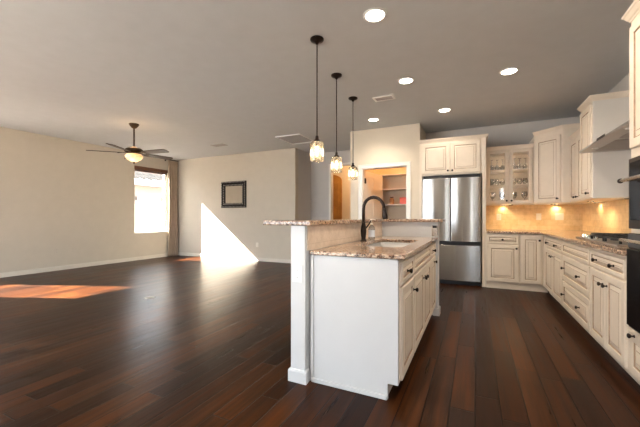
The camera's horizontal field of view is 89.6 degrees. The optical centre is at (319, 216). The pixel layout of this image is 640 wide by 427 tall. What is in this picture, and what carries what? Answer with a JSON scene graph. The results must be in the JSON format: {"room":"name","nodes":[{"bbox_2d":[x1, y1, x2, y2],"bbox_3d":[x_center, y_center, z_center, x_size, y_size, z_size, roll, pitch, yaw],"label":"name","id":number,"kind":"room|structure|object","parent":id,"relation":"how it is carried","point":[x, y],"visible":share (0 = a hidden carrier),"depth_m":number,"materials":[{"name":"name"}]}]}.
{"room":"kitchen","nodes":[
{"label":"kitchen","id":0,"kind":"room"},
{"bbox_2d":[0,127,176,272],"bbox_3d":[-5.935,-0.280,6.519,0.150,2.860,12.900,0,0,26],"label":"wall","id":1,"kind":"structure","parent":0,"point":[55,192],"depth_m":7.04,"materials":[{"name":"beige paint"}]},
{"bbox_2d":[0,253,167,277],"bbox_3d":[-6.447,1.105,5.267,0.014,0.090,9.860,0,0,26],"label":"baseboard","id":2,"kind":"structure","parent":1,"relation":"attached to","point":[48,269],"depth_m":7.23,"materials":[{"name":"paint"}]},
{"bbox_2d":[134,175,167,233],"bbox_3d":[-4.736,-0.457,8.982,0.155,1.794,1.020,0,0,26],"label":"window","id":3,"kind":"structure","parent":1,"relation":"in","point":[164,176],"depth_m":9.41,"materials":[{"name":"plastic"}]},
{"bbox_2d":[134,166,167,174],"bbox_3d":[-4.697,-1.294,8.964,0.080,0.132,1.010,0,0,26],"label":"window blind","id":4,"kind":"object","parent":1,"relation":"attached to","point":[137,168],"visible":1,"depth_m":8.93,"materials":[{"name":"brown wood"}]},
{"bbox_3d":[-4.596,-1.662,9.026,0.088,0.080,1.460,0,0,26],"label":"curtain rod","id":5,"kind":"object","parent":1,"relation":"attached to","visible":0},
{"bbox_2d":[168,160,177,255],"bbox_3d":[-4.339,-0.252,9.516,0.086,2.796,0.354,0,0,29],"label":"curtain","id":6,"kind":"object","parent":5,"relation":"hanging from","point":[172,165],"visible":1,"depth_m":9.50,"materials":[{"name":"fabric"}]},
{"bbox_2d":[177,148,297,259],"bbox_3d":[-2.427,-0.280,8.909,4.100,2.860,0.150,0,0,26],"label":"wall","id":7,"kind":"structure","parent":0,"point":[271,177],"depth_m":8.68,"materials":[{"name":"beige paint"}]},
{"bbox_2d":[221,181,245,207],"bbox_3d":[-2.360,-0.613,8.760,0.850,0.715,0.058,0,0,26],"label":"wall mirror","id":8,"kind":"object","parent":7,"relation":"attached to","point":[233,193],"visible":1,"depth_m":8.76,"materials":[{"name":"black metal"}]},
{"bbox_2d":[225,186,241,202],"bbox_3d":[-2.350,-0.613,8.780,0.608,0.473,0.009,0,0,26],"label":"mirror glass","id":9,"kind":"object","parent":8,"relation":"attached to","point":[233,194],"depth_m":8.78,"materials":[{"name":"beige mirror"}]},
{"bbox_2d":[178,252,290,262],"bbox_3d":[-2.266,1.105,9.204,4.094,0.090,0.849,0,0,26],"label":"baseboard","id":10,"kind":"structure","parent":7,"relation":"attached to","point":[179,253],"depth_m":8.72,"materials":[{"name":"paint"}]},
{"bbox_2d":[298,149,310,219],"bbox_3d":[-0.463,-0.280,8.435,0.150,2.860,0.700,0,0,26],"label":"wall","id":11,"kind":"structure","parent":0,"point":[304,163],"depth_m":8.38,"materials":[{"name":"paint"}]},
{"bbox_2d":[0,0,633,159],"bbox_3d":[-1.475,-1.760,4.372,10.050,0.100,12.900,0,0,26],"label":"ceiling","id":12,"kind":"structure","parent":0,"point":[194,76],"depth_m":3.63,"materials":[{"name":"paint"}]},
{"bbox_2d":[86,123,172,163],"bbox_3d":[-3.381,-1.343,5.938,1.408,0.735,1.402,0,0,26],"label":"ceiling fan","id":13,"kind":"object","parent":12,"relation":"hanging from","point":[134,154],"visible":1,"depth_m":5.84,"materials":[{"name":"brown metal"}]},
{"bbox_2d":[211,143,227,146],"bbox_3d":[-2.399,-1.705,7.647,0.360,0.010,0.200,0,0,26],"label":"ceiling vent","id":14,"kind":"object","parent":12,"relation":"in","point":[221,144],"visible":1,"depth_m":7.66,"materials":[{"name":"white metal"}]},
{"bbox_2d":[275,133,313,143],"bbox_3d":[-0.527,-1.699,7.045,0.600,0.022,0.740,0,0,26],"label":"ceiling vent","id":15,"kind":"object","parent":12,"relation":"in","point":[299,138],"visible":0.88,"depth_m":6.99,"materials":[{"name":"white metal"}]},
{"bbox_2d":[310,35,323,161],"bbox_3d":[-0.029,-1.123,3.093,0.132,1.175,0.132,0,0,26],"label":"pendant light","id":16,"kind":"object","parent":12,"relation":"hanging from","point":[316,39],"visible":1,"depth_m":3.08,"materials":[{"name":"glass"}]},
{"bbox_2d":[314,136,319,145],"bbox_3d":[-0.029,-0.730,3.093,0.068,0.101,0.067,0,0,26],"label":"socket","id":17,"kind":"object","parent":16,"relation":"attached to","point":[316,142],"depth_m":3.07,"materials":[{"name":"brown metal"}]},
{"bbox_2d":[331,73,341,172],"bbox_3d":[0.199,-1.123,3.878,0.132,1.175,0.132,0,0,26],"label":"pendant light","id":18,"kind":"object","parent":12,"relation":"hanging from","point":[336,76],"visible":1,"depth_m":3.86,"materials":[{"name":"glass"}]},
{"bbox_2d":[348,96,357,179],"bbox_3d":[0.474,-1.123,4.627,0.132,1.175,0.132,0,0,26],"label":"pendant light","id":19,"kind":"object","parent":12,"relation":"hanging from","point":[352,98],"visible":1,"depth_m":4.61,"materials":[{"name":"glass"}]},
{"bbox_2d":[368,118,378,121],"bbox_3d":[0.939,-1.705,5.648,0.200,0.010,0.200,0,0,26],"label":"recessed light","id":20,"kind":"object","parent":12,"relation":"in","point":[369,119],"visible":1,"depth_m":5.62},
{"bbox_2d":[363,7,386,22],"bbox_3d":[0.465,-1.705,2.726,0.200,0.010,0.200,0,0,26],"label":"recessed light","id":21,"kind":"object","parent":12,"relation":"in","point":[373,15],"visible":1,"depth_m":2.72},
{"bbox_2d":[372,94,395,101],"bbox_3d":[0.920,-1.705,4.627,0.300,0.010,0.180,0,0,26],"label":"ceiling vent","id":22,"kind":"object","parent":12,"relation":"in","point":[386,97],"visible":1,"depth_m":4.62,"materials":[{"name":"white metal"}]},
{"bbox_2d":[398,77,413,83],"bbox_3d":[1.078,-1.705,4.034,0.200,0.010,0.200,0,0,26],"label":"recessed light","id":23,"kind":"object","parent":12,"relation":"in","point":[406,80],"visible":1,"depth_m":4.02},
{"bbox_2d":[438,108,450,111],"bbox_3d":[1.990,-1.705,5.146,0.200,0.010,0.200,0,0,26],"label":"recessed light","id":24,"kind":"object","parent":12,"relation":"in","point":[442,109],"visible":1,"depth_m":5.14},
{"bbox_2d":[499,67,518,74],"bbox_3d":[2.214,-1.705,3.772,0.200,0.010,0.200,0,0,26],"label":"recessed light","id":25,"kind":"object","parent":12,"relation":"in","point":[511,70],"visible":1,"depth_m":3.77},
{"bbox_2d":[0,255,639,426],"bbox_3d":[-1.475,1.200,4.372,10.050,0.100,12.900,0,0,26],"label":"floor","id":26,"kind":"structure","parent":0,"point":[83,346],"depth_m":2.58,"materials":[{"name":"brown wood"}]},
{"bbox_2d":[310,255,418,399],"bbox_3d":[0.334,0.708,2.329,0.672,0.884,0.494,0,0,26],"label":"base cabinet","id":27,"kind":"object","parent":26,"relation":"on","point":[362,309],"visible":0.93,"depth_m":2.12,"materials":[{"name":"beige paint"}]},
{"bbox_2d":[309,236,437,259],"bbox_3d":[0.647,0.249,2.999,0.658,0.029,1.970,0,0,26],"label":"countertop","id":28,"kind":"structure","parent":27,"relation":"on","point":[357,248],"depth_m":2.37,"materials":[{"name":"stone"}]},
{"bbox_2d":[368,219,374,239],"bbox_3d":[0.539,0.128,3.337,0.076,0.214,0.068,0,0,12],"label":"soap bottle","id":29,"kind":"object","parent":28,"relation":"on","point":[371,233],"visible":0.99,"depth_m":3.32,"materials":[{"name":"plastic"}]},
{"bbox_2d":[360,196,387,240],"bbox_3d":[0.529,0.015,3.109,0.267,0.438,0.120,0,0,26],"label":"faucet","id":30,"kind":"object","parent":28,"relation":"on","point":[384,212],"visible":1,"depth_m":3.10,"materials":[{"name":"black metal"}]},
{"bbox_2d":[366,242,410,246],"bbox_3d":[0.639,0.360,2.966,0.400,0.190,0.880,0,0,26],"label":"sink","id":31,"kind":"object","parent":28,"relation":"in","point":[379,244],"visible":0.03,"depth_m":3.36,"materials":[{"name":"ceramic"}]},
{"bbox_2d":[412,245,430,352],"bbox_3d":[0.660,0.708,3.006,0.672,0.884,1.006,0,0,26],"label":"base cabinet","id":32,"kind":"object","parent":26,"relation":"on","point":[422,264],"visible":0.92,"depth_m":2.78,"materials":[{"name":"beige paint"}]},
{"bbox_2d":[429,242,436,314],"bbox_3d":[0.978,0.708,3.666,0.672,0.884,0.455,0,0,26],"label":"base cabinet","id":33,"kind":"object","parent":26,"relation":"on","point":[433,245],"visible":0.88,"depth_m":3.54,"materials":[{"name":"beige paint"}]},
{"bbox_2d":[423,173,480,285],"bbox_3d":[2.403,0.213,5.855,0.922,1.863,0.884,0,0,26],"label":"refrigerator","id":34,"kind":"object","parent":26,"relation":"on","point":[456,199],"visible":0.8,"depth_m":5.42,"materials":[{"name":"silver metal"}]},
{"bbox_2d":[419,133,488,286],"bbox_3d":[2.449,-0.105,5.887,1.093,2.510,0.948,0,0,26],"label":"tall cabinet","id":35,"kind":"object","parent":26,"relation":"on","point":[458,155],"visible":0.9,"depth_m":5.48,"materials":[{"name":"beige paint"}]},
{"bbox_2d":[486,233,519,289],"bbox_3d":[3.108,0.708,5.542,0.465,0.884,0.988,0,0,26],"label":"base cabinet","id":36,"kind":"object","parent":26,"relation":"on","point":[502,250],"visible":0.96,"depth_m":5.13,"materials":[{"name":"beige paint"}]},
{"bbox_2d":[519,234,547,291],"bbox_3d":[3.770,0.708,5.223,1.000,0.884,0.988,0,0,26],"label":"base cabinet","id":37,"kind":"object","parent":26,"relation":"on","point":[531,245],"visible":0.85,"depth_m":4.97,"materials":[{"name":"beige paint"}]},
{"bbox_2d":[543,235,571,315],"bbox_3d":[3.417,0.708,4.202,0.748,0.884,1.263,0,0,26],"label":"base cabinet","id":38,"kind":"object","parent":26,"relation":"on","point":[552,247],"visible":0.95,"depth_m":4.21,"materials":[{"name":"beige paint"}]},
{"bbox_2d":[486,229,628,255],"bbox_3d":[2.921,0.246,3.977,1.480,0.036,3.996,0,0,26],"label":"countertop","id":39,"kind":"structure","parent":38,"relation":"on","point":[566,235],"depth_m":3.97,"materials":[{"name":"stone"}]},
{"bbox_2d":[576,233,628,245],"bbox_3d":[2.796,0.199,2.927,0.500,0.058,1.140,0,0,26],"label":"cooktop","id":40,"kind":"object","parent":39,"relation":"in","point":[607,238],"visible":0.82,"depth_m":2.95,"materials":[{"name":"metal"}]},
{"bbox_2d":[560,241,602,346],"bbox_3d":[2.925,0.708,3.180,0.748,0.884,1.003,0,0,26],"label":"base cabinet","id":41,"kind":"object","parent":26,"relation":"on","point":[575,294],"visible":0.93,"depth_m":3.23,"materials":[{"name":"beige paint"}]},
{"bbox_2d":[590,248,639,384],"bbox_3d":[2.537,0.708,2.375,0.748,0.884,0.780,0,0,26],"label":"base cabinet","id":42,"kind":"object","parent":26,"relation":"on","point":[609,326],"visible":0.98,"depth_m":2.43,"materials":[{"name":"beige paint"}]},
{"bbox_2d":[621,0,639,381],"bbox_3d":[2.190,-0.105,1.642,0.758,2.510,0.898,0,0,26],"label":"tall cabinet","id":43,"kind":"object","parent":26,"relation":"on","point":[632,15],"visible":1,"depth_m":2.08,"materials":[{"name":"beige paint"}]},
{"bbox_2d":[617,155,639,228],"bbox_3d":[1.846,-0.152,1.786,0.100,0.455,0.770,0,0,26],"label":"microwave oven","id":44,"kind":"object","parent":43,"relation":"in","point":[634,163],"visible":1,"depth_m":2.02,"materials":[{"name":"black glass"}]},
{"bbox_2d":[619,233,639,333],"bbox_3d":[1.853,0.412,1.783,0.085,0.615,0.770,0,0,26],"label":"wall oven","id":45,"kind":"object","parent":43,"relation":"in","point":[633,252],"visible":1,"depth_m":2.03,"materials":[{"name":"black glass"}]},
{"bbox_2d":[311,150,349,219],"bbox_3d":[-1.216,-0.280,9.269,5.970,2.860,0.150,0,0,26],"label":"wall","id":46,"kind":"structure","parent":0,"point":[319,170],"depth_m":8.57,"materials":[{"name":"paint"}]},
{"bbox_2d":[329,162,349,218],"bbox_3d":[0.716,-0.121,8.243,1.066,2.543,0.024,0,0,26],"label":"trim","id":47,"kind":"structure","parent":46,"relation":"attached to","point":[330,165],"depth_m":8.45,"materials":[{"name":"white paint"}]},
{"bbox_2d":[333,166,349,218],"bbox_3d":[-0.130,-0.280,10.800,6.600,2.860,0.150,0,0,26],"label":"wall","id":48,"kind":"structure","parent":0,"point":[344,175],"depth_m":10.26,"materials":[{"name":"paint"}]},
{"bbox_2d":[333,175,341,218],"bbox_3d":[0.343,-0.110,10.456,0.790,2.520,0.060,0,0,26],"label":"door","id":49,"kind":"structure","parent":48,"relation":"in","point":[337,181],"depth_m":10.32,"materials":[{"name":"brown wood"}]},
{"bbox_2d":[291,222,438,370],"bbox_3d":[0.610,0.605,3.061,0.785,1.090,2.135,0,0,26],"label":"wall","id":50,"kind":"structure","parent":0,"point":[304,239],"depth_m":2.27,"materials":[{"name":"white paint"}]},
{"bbox_2d":[293,265,301,282],"bbox_3d":[-0.159,0.395,2.241,0.075,0.117,0.009,0,0,26],"label":"outlet plate","id":51,"kind":"object","parent":50,"relation":"attached to","point":[297,269],"visible":1,"depth_m":2.24,"materials":[{"name":"white plastic"}]},
{"bbox_2d":[307,222,381,250],"bbox_3d":[0.344,0.147,3.139,0.008,0.173,1.985,0,0,26],"label":"tile backsplash","id":52,"kind":"structure","parent":50,"relation":"attached to","point":[318,236],"depth_m":2.68,"materials":[{"name":"tile"}]},
{"bbox_2d":[263,219,445,225],"bbox_3d":[0.575,0.042,3.178,1.060,0.035,2.375,0,0,26],"label":"bar","id":53,"kind":"object","parent":50,"relation":"on","point":[316,221],"visible":0.87,"depth_m":2.56,"materials":[{"name":"stone"}]},
{"bbox_2d":[288,306,440,384],"bbox_3d":[0.610,1.105,3.061,0.813,0.090,2.163,0,0,26],"label":"baseboard","id":54,"kind":"structure","parent":50,"relation":"attached to","point":[299,376],"depth_m":2.24,"materials":[{"name":"white paint"}]},
{"bbox_2d":[432,225,437,235],"bbox_3d":[1.336,0.160,3.755,0.066,0.130,0.018,0,0,26],"label":"plate","id":55,"kind":"object","parent":50,"relation":"attached to","point":[434,227],"visible":1,"depth_m":3.75,"materials":[{"name":"silver metal"}]},
{"bbox_2d":[350,123,420,218],"bbox_3d":[1.241,-0.280,6.217,1.345,2.860,0.120,0,0,26],"label":"wall","id":56,"kind":"structure","parent":0,"point":[395,143],"depth_m":6.13,"materials":[{"name":"paint"}]},
{"bbox_2d":[364,171,382,218],"bbox_3d":[1.151,0.108,6.768,0.104,2.060,0.858,0,0,36],"label":"door","id":57,"kind":"structure","parent":56,"relation":"in","point":[373,182],"depth_m":6.76,"materials":[{"name":"white paint"}]},
{"bbox_2d":[358,161,410,218],"bbox_3d":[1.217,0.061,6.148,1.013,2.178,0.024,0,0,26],"label":"trim","id":58,"kind":"structure","parent":56,"relation":"attached to","point":[406,163],"depth_m":6.11,"materials":[{"name":"white paint"}]},
{"bbox_2d":[374,167,405,218],"bbox_3d":[1.794,-0.280,7.360,1.110,2.860,0.120,0,0,26],"label":"wall","id":59,"kind":"structure","parent":0,"point":[393,212],"depth_m":7.34,"materials":[{"name":"paint"}]},
{"bbox_2d":[382,173,405,176],"bbox_3d":[1.688,-0.925,7.138,1.106,0.020,0.368,0,0,26],"label":"shelf","id":60,"kind":"object","parent":59,"relation":"attached to","point":[400,174],"visible":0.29,"depth_m":7.10,"materials":[{"name":"white paint"}]},
{"bbox_2d":[382,188,405,190],"bbox_3d":[1.688,-0.610,7.138,1.106,0.020,0.368,0,0,26],"label":"shelf","id":61,"kind":"object","parent":59,"relation":"attached to","point":[391,189],"visible":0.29,"depth_m":7.03,"materials":[{"name":"white paint"}]},
{"bbox_2d":[385,204,405,205],"bbox_3d":[1.688,-0.270,7.138,1.106,0.020,0.368,0,0,26],"label":"shelf","id":62,"kind":"object","parent":59,"relation":"attached to","point":[385,204],"visible":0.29,"depth_m":7.03,"materials":[{"name":"white paint"}]},
{"bbox_2d":[400,197,405,203],"bbox_3d":[1.880,-0.353,6.997,0.268,0.145,0.168,0,0,26],"label":"storage box","id":63,"kind":"object","parent":62,"relation":"on","point":[402,199],"visible":0.47,"depth_m":6.95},
{"bbox_2d":[421,126,425,139],"bbox_3d":[2.097,-0.280,6.576,0.115,2.860,1.270,0,0,26],"label":"wall","id":64,"kind":"structure","parent":0,"point":[423,134],"depth_m":6.28,"materials":[{"name":"paint"}]},
{"bbox_2d":[426,116,581,229],"bbox_3d":[3.337,-0.280,6.074,2.555,2.860,0.160,0,0,26],"label":"wall","id":65,"kind":"structure","parent":0,"point":[518,217],"depth_m":5.83,"materials":[{"name":"paint"}]},
{"bbox_2d":[486,143,533,205],"bbox_3d":[3.309,-0.712,5.679,0.708,0.996,0.578,0,0,26],"label":"upper cabinet","id":66,"kind":"object","parent":65,"relation":"attached to","point":[505,155],"visible":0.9,"depth_m":5.58,"materials":[{"name":"beige paint"}]},
{"bbox_2d":[490,168,527,173],"bbox_3d":[3.322,-0.806,5.706,0.666,0.018,0.484,0,0,26],"label":"shelf","id":67,"kind":"object","parent":66,"relation":"attached to","point":[523,170],"depth_m":5.64,"materials":[{"name":"beige paint"}]},
{"bbox_2d":[490,184,527,188],"bbox_3d":[3.322,-0.541,5.706,0.666,0.018,0.484,0,0,26],"label":"shelf","id":68,"kind":"object","parent":66,"relation":"attached to","point":[517,186],"depth_m":5.62,"materials":[{"name":"beige paint"}]},
{"bbox_2d":[486,204,581,229],"bbox_3d":[3.784,0.006,5.775,1.474,0.441,0.010,0,0,26],"label":"tile backsplash","id":69,"kind":"structure","parent":65,"relation":"attached to","point":[521,217],"depth_m":5.75,"materials":[{"name":"tile"}]},
{"bbox_2d":[536,213,540,219],"bbox_3d":[3.883,-0.005,5.716,0.075,0.117,0.010,0,0,26],"label":"switch plate","id":70,"kind":"object","parent":65,"relation":"attached to","point":[538,215],"visible":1,"depth_m":5.71,"materials":[{"name":"white plastic"}]},
{"bbox_2d":[555,213,563,219],"bbox_3d":[4.153,-0.005,5.586,0.120,0.117,0.010,0,0,26],"label":"switch plate","id":71,"kind":"object","parent":65,"relation":"attached to","point":[558,216],"visible":1,"depth_m":5.59,"materials":[{"name":"white plastic"}]},
{"bbox_2d":[582,74,630,232],"bbox_3d":[2.385,-0.280,0.989,0.160,2.860,10.150,0,0,26],"label":"wall","id":72,"kind":"structure","parent":0,"point":[609,216],"depth_m":4.36,"materials":[{"name":"tile"}]},
{"bbox_2d":[529,123,593,204],"bbox_3d":[3.900,-0.802,5.224,0.799,1.175,0.900,0,0,26],"label":"upper cabinet","id":73,"kind":"object","parent":72,"relation":"attached to","point":[551,145],"visible":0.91,"depth_m":5.00,"materials":[{"name":"beige paint"}]},
{"bbox_2d":[568,127,623,202],"bbox_3d":[3.712,-0.708,4.383,0.404,0.985,0.850,0,0,26],"label":"upper cabinet","id":74,"kind":"object","parent":72,"relation":"attached to","point":[574,137],"visible":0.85,"depth_m":4.57,"materials":[{"name":"beige paint"}]},
{"bbox_2d":[577,90,630,199],"bbox_3d":[3.396,-0.802,3.814,0.488,1.175,0.521,0,0,26],"label":"upper cabinet","id":75,"kind":"object","parent":72,"relation":"attached to","point":[601,114],"visible":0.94,"depth_m":3.65,"materials":[{"name":"beige paint"}]},
{"bbox_2d":[579,120,630,152],"bbox_3d":[2.950,-0.756,2.975,0.561,0.047,1.460,0,0,26],"label":"range hood","id":76,"kind":"object","parent":72,"relation":"attached to","point":[617,139],"visible":0.72,"depth_m":3.17,"materials":[{"name":"metal"}]},
{"bbox_2d":[582,199,630,232],"bbox_3d":[3.583,0.006,3.653,0.010,0.441,3.987,0,0,26],"label":"tile backsplash","id":77,"kind":"structure","parent":72,"relation":"attached to","point":[609,216],"depth_m":4.42,"materials":[{"name":"tile"}]},
{"label":"outside","id":78,"kind":"structure","parent":0,"visible":0},
{"bbox_3d":[0.000,1.335,0.000,80.000,0.130,60.000,0,0,26],"label":"ground","id":79,"kind":"structure","parent":78,"visible":0},
{"bbox_2d":[135,171,162,204],"bbox_3d":[-8.887,-1.090,15.375,6.450,4.720,18.800,0,0,26],"label":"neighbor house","id":80,"kind":"structure","parent":79,"relation":"on","point":[150,192],"depth_m":13.00,"materials":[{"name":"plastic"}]},
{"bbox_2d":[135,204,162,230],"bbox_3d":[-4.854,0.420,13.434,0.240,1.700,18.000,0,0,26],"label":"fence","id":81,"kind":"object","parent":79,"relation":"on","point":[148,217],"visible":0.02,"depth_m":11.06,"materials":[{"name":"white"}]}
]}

